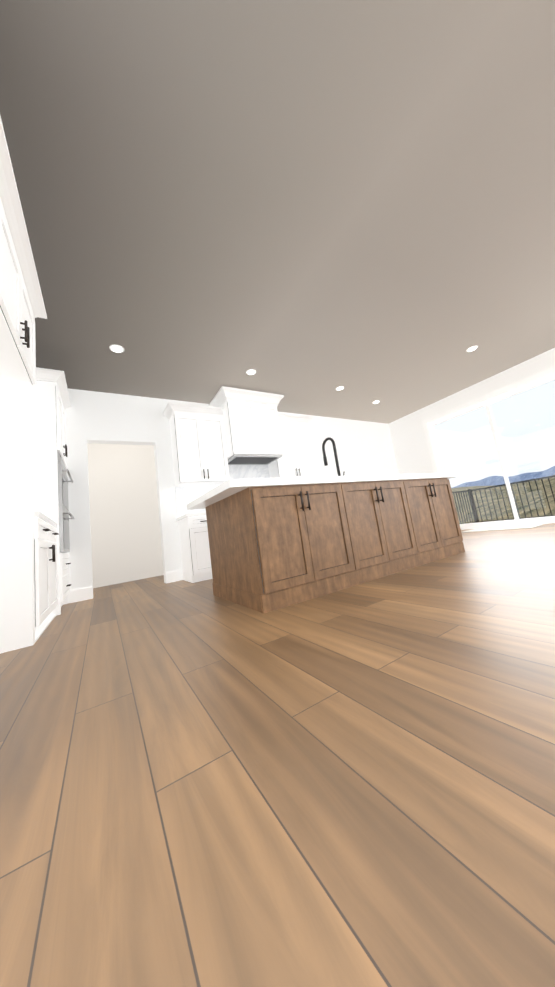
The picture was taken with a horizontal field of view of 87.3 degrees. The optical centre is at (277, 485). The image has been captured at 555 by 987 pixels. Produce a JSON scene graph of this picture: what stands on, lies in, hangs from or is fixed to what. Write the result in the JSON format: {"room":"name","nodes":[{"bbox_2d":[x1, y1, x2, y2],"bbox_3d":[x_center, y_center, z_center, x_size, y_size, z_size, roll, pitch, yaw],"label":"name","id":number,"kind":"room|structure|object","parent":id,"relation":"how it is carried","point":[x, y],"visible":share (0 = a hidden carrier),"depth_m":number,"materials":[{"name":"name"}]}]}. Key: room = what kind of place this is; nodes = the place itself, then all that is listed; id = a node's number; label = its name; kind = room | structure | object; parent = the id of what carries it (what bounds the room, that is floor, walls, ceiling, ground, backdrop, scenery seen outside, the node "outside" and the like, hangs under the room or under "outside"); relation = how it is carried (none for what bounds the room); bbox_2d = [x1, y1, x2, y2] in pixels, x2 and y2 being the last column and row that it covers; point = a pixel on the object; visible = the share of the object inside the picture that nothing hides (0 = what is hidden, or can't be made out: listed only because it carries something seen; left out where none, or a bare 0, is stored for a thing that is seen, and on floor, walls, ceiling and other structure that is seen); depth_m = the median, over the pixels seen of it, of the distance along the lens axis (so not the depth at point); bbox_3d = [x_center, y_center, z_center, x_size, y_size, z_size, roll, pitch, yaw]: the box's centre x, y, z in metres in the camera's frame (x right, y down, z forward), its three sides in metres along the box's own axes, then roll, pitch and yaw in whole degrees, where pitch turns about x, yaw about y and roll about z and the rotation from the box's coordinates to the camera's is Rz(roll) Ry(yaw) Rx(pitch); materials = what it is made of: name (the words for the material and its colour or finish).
{"room":"kitchen","nodes":[
{"label":"kitchen","id":0,"kind":"room"},
{"bbox_2d":[87,443,163,587],"bbox_3d":[-2.943,0.321,5.447,2.000,2.900,0.100,-3,-10,-31],"label":"wall","id":1,"kind":"structure","parent":0,"point":[125,528],"depth_m":5.40,"materials":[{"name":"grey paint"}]},
{"bbox_2d":[65,388,398,602],"bbox_3d":[-0.146,-0.051,5.576,7.950,2.900,0.160,-3,-10,-31],"label":"wall","id":2,"kind":"structure","parent":0,"point":[362,447],"depth_m":4.45,"materials":[{"name":"white paint"}]},
{"bbox_2d":[70,570,178,602],"bbox_3d":[0.368,1.261,5.468,6.970,0.157,0.016,-3,-10,-31],"label":"baseboard","id":3,"kind":"structure","parent":2,"relation":"attached to","point":[81,594],"depth_m":3.73,"materials":[{"name":"white"}]},
{"bbox_2d":[169,411,229,486],"bbox_3d":[-1.252,-0.572,4.703,0.792,1.110,0.392,-3,-10,-31],"label":"upper cabinet","id":4,"kind":"object","parent":2,"relation":"attached to","point":[199,449],"visible":0.94,"depth_m":4.55,"materials":[{"name":"white wood"}]},
{"bbox_2d":[163,402,223,419],"bbox_3d":[-1.363,-1.169,4.748,0.881,0.102,0.441,-3,-10,-31],"label":"crown molding","id":5,"kind":"structure","parent":4,"relation":"on","point":[170,408],"depth_m":4.58,"materials":[{"name":"white wood"}]},
{"bbox_2d":[175,465,269,516],"bbox_3d":[-0.519,0.036,5.225,2.540,0.874,0.014,-3,-10,-31],"label":"backsplash","id":6,"kind":"structure","parent":2,"relation":"attached to","point":[185,495],"depth_m":4.80,"materials":[{"name":"white tile"}]},
{"bbox_2d":[222,400,283,464],"bbox_3d":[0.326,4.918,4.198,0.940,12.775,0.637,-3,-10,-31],"label":"range hood","id":7,"kind":"object","parent":2,"relation":"attached to","point":[252,431],"visible":0.92,"depth_m":4.83,"materials":[{"name":"white wood"}]},
{"bbox_2d":[208,386,283,406],"bbox_3d":[-0.545,-1.426,5.148,1.150,0.173,0.699,-3,-10,-31],"label":"crown molding","id":8,"kind":"structure","parent":7,"relation":"on","point":[224,394],"depth_m":4.86,"materials":[{"name":"white wood"}]},
{"bbox_2d":[268,421,314,477],"bbox_3d":[0.231,-0.640,5.613,0.804,1.110,0.392,-3,-10,-31],"label":"upper cabinet","id":9,"kind":"object","parent":2,"relation":"attached to","point":[295,460],"visible":0.81,"depth_m":5.49,"materials":[{"name":"white wood"}]},
{"bbox_2d":[278,413,311,423],"bbox_3d":[0.202,-1.240,5.707,0.893,0.102,0.441,-3,-10,-31],"label":"crown molding","id":10,"kind":"structure","parent":9,"relation":"on","point":[293,418],"depth_m":5.57,"materials":[{"name":"white wood"}]},
{"bbox_2d":[0,523,554,986],"bbox_3d":[2.028,0.649,2.084,7.950,0.120,10.440,-3,-10,-31],"label":"floor","id":11,"kind":"structure","parent":0,"point":[202,783],"depth_m":0.63,"materials":[{"name":"brown wood"}]},
{"bbox_2d":[0,198,35,653],"bbox_3d":[-1.838,-0.239,1.654,0.659,2.548,1.023,-3,-10,-31],"label":"tall cabinet","id":12,"kind":"object","parent":11,"relation":"on","point":[17,382],"visible":1,"depth_m":2.04,"materials":[{"name":"white wood"}]},
{"bbox_2d":[0,116,70,409],"bbox_3d":[-2.233,-1.442,2.276,0.730,0.102,3.819,-3,-10,-31],"label":"crown molding","id":13,"kind":"structure","parent":12,"relation":"on","point":[11,202],"depth_m":1.91,"materials":[{"name":"white wood"}]},
{"bbox_2d":[34,511,58,641],"bbox_3d":[-2.292,0.511,2.450,0.660,1.445,1.068,-3,-10,-31],"label":"base cabinet","id":14,"kind":"object","parent":11,"relation":"on","point":[45,567],"visible":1,"depth_m":2.39,"materials":[{"name":"white wood"}]},
{"bbox_2d":[32,380,71,615],"bbox_3d":[-2.826,0.158,3.333,0.700,2.548,0.808,-3,-10,-31],"label":"tall cabinet","id":15,"kind":"object","parent":11,"relation":"on","point":[49,431],"visible":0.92,"depth_m":3.18,"materials":[{"name":"white wood"}]},
{"bbox_2d":[57,452,74,552],"bbox_3d":[-2.739,0.249,3.363,0.596,1.107,0.712,-3,-10,-31],"label":"built-in oven","id":16,"kind":"object","parent":15,"relation":"in","point":[64,518],"visible":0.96,"depth_m":3.26,"materials":[{"name":"silver metal"}]},
{"bbox_2d":[176,512,212,582],"bbox_3d":[-0.942,0.907,4.393,0.883,0.884,0.634,-3,-10,-31],"label":"base cabinet","id":17,"kind":"object","parent":11,"relation":"on","point":[194,548],"depth_m":4.00,"materials":[{"name":"white wood"}]},
{"bbox_2d":[176,512,203,519],"bbox_3d":[-1.016,0.455,4.452,0.913,0.040,0.640,-3,-10,-31],"label":"countertop","id":18,"kind":"structure","parent":17,"relation":"on","point":[202,513],"depth_m":4.04,"materials":[{"name":"white stone"}]},
{"bbox_2d":[202,476,464,612],"bbox_3d":[0.717,0.489,3.138,2.634,0.870,1.120,-3,-10,-31],"label":"kitchen island","id":19,"kind":"object","parent":11,"relation":"on","point":[276,543],"depth_m":2.43,"materials":[{"name":"brown wood"}]},
{"bbox_2d":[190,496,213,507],"bbox_3d":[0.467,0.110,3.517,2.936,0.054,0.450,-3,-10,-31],"label":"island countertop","id":20,"kind":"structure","parent":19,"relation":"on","point":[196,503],"depth_m":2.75,"materials":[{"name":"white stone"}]},
{"bbox_2d":[202,472,456,503],"bbox_3d":[0.753,-0.003,3.041,2.936,0.054,0.685,-3,-10,-31],"label":"island countertop","id":21,"kind":"structure","parent":19,"relation":"on","point":[227,488],"depth_m":2.32,"materials":[{"name":"white stone"}]},
{"bbox_2d":[322,437,344,475],"bbox_3d":[0.658,-0.270,3.456,0.100,0.616,0.241,-3,-10,-31],"label":"faucet","id":22,"kind":"object","parent":21,"relation":"on","point":[335,453],"visible":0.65,"depth_m":3.40,"materials":[{"name":"black metal"}]},
{"bbox_2d":[462,523,545,532],"bbox_3d":[4.119,0.791,5.347,0.630,0.012,1.100,-3,-10,-31],"label":"threshold","id":23,"kind":"object","parent":11,"relation":"on","point":[506,528],"visible":1,"depth_m":5.23,"materials":[{"name":"white"}]},
{"bbox_2d":[0,0,554,423],"bbox_3d":[1.930,-2.433,2.015,7.950,0.120,9.190,-3,-10,-31],"label":"ceiling","id":24,"kind":"structure","parent":0,"point":[307,207],"depth_m":2.08,"materials":[{"name":"paint"}]},
{"bbox_2d":[109,344,123,352],"bbox_3d":[-1.899,-1.613,3.439,0.156,0.006,0.156,-3,-10,-31],"label":"recessed light","id":25,"kind":"object","parent":24,"relation":"in","point":[117,348],"visible":1,"depth_m":3.43,"materials":[{"name":"white plastic"}]},
{"bbox_2d":[246,369,255,374],"bbox_3d":[-0.393,-1.685,4.336,0.156,0.006,0.156,-3,-10,-31],"label":"recessed light","id":26,"kind":"object","parent":24,"relation":"in","point":[251,372],"visible":1,"depth_m":4.33,"materials":[{"name":"white plastic"}]},
{"bbox_2d":[466,345,477,351],"bbox_3d":[3.045,-2.134,4.548,0.156,0.006,0.156,-3,-10,-31],"label":"recessed light","id":27,"kind":"object","parent":24,"relation":"in","point":[472,348],"visible":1,"depth_m":4.54,"materials":[{"name":"white plastic"}]},
{"bbox_2d":[389,348,554,473],"bbox_3d":[5.455,-1.106,3.822,0.160,2.900,8.870,-3,-10,-31],"label":"wall","id":28,"kind":"structure","parent":0,"point":[410,445],"depth_m":6.77,"materials":[{"name":"white paint"}]},
{"bbox_2d":[423,366,554,472],"bbox_3d":[4.292,-0.507,5.621,0.048,2.590,2.585,-3,-10,-31],"label":"door frame","id":29,"kind":"structure","parent":28,"relation":"in","point":[477,401],"depth_m":6.04,"materials":[{"name":"white wood"}]},
{"bbox_2d":[429,373,554,529],"bbox_3d":[4.344,-0.465,5.642,0.100,2.498,2.401,-3,-10,-31],"label":"door","id":30,"kind":"structure","parent":28,"relation":"in","point":[516,521],"depth_m":5.64,"materials":[{"name":"glass"}]},
{"label":"outside","id":31,"kind":"structure","parent":0,"visible":0},
{"bbox_2d":[451,475,554,523],"bbox_3d":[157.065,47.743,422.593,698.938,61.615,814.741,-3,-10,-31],"label":"ground","id":32,"kind":"structure","parent":31,"point":[530,497],"depth_m":165.78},
{"bbox_3d":[5.547,0.838,5.648,1.745,0.220,3.820,-3,-10,-31],"label":"deck","id":33,"kind":"object","parent":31,"visible":0},
{"bbox_2d":[452,475,554,523],"bbox_3d":[5.460,0.246,5.737,1.715,0.990,3.780,-3,-10,-31],"label":"balcony railing","id":34,"kind":"object","parent":33,"relation":"on","point":[473,507],"depth_m":7.29,"materials":[{"name":"black metal"}]},
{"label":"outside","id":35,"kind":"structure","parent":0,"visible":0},
{"bbox_2d":[452,466,554,487],"bbox_3d":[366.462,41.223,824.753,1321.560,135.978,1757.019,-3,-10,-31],"label":"mountains","id":36,"kind":"structure","parent":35,"point":[528,476],"depth_m":872.23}
]}

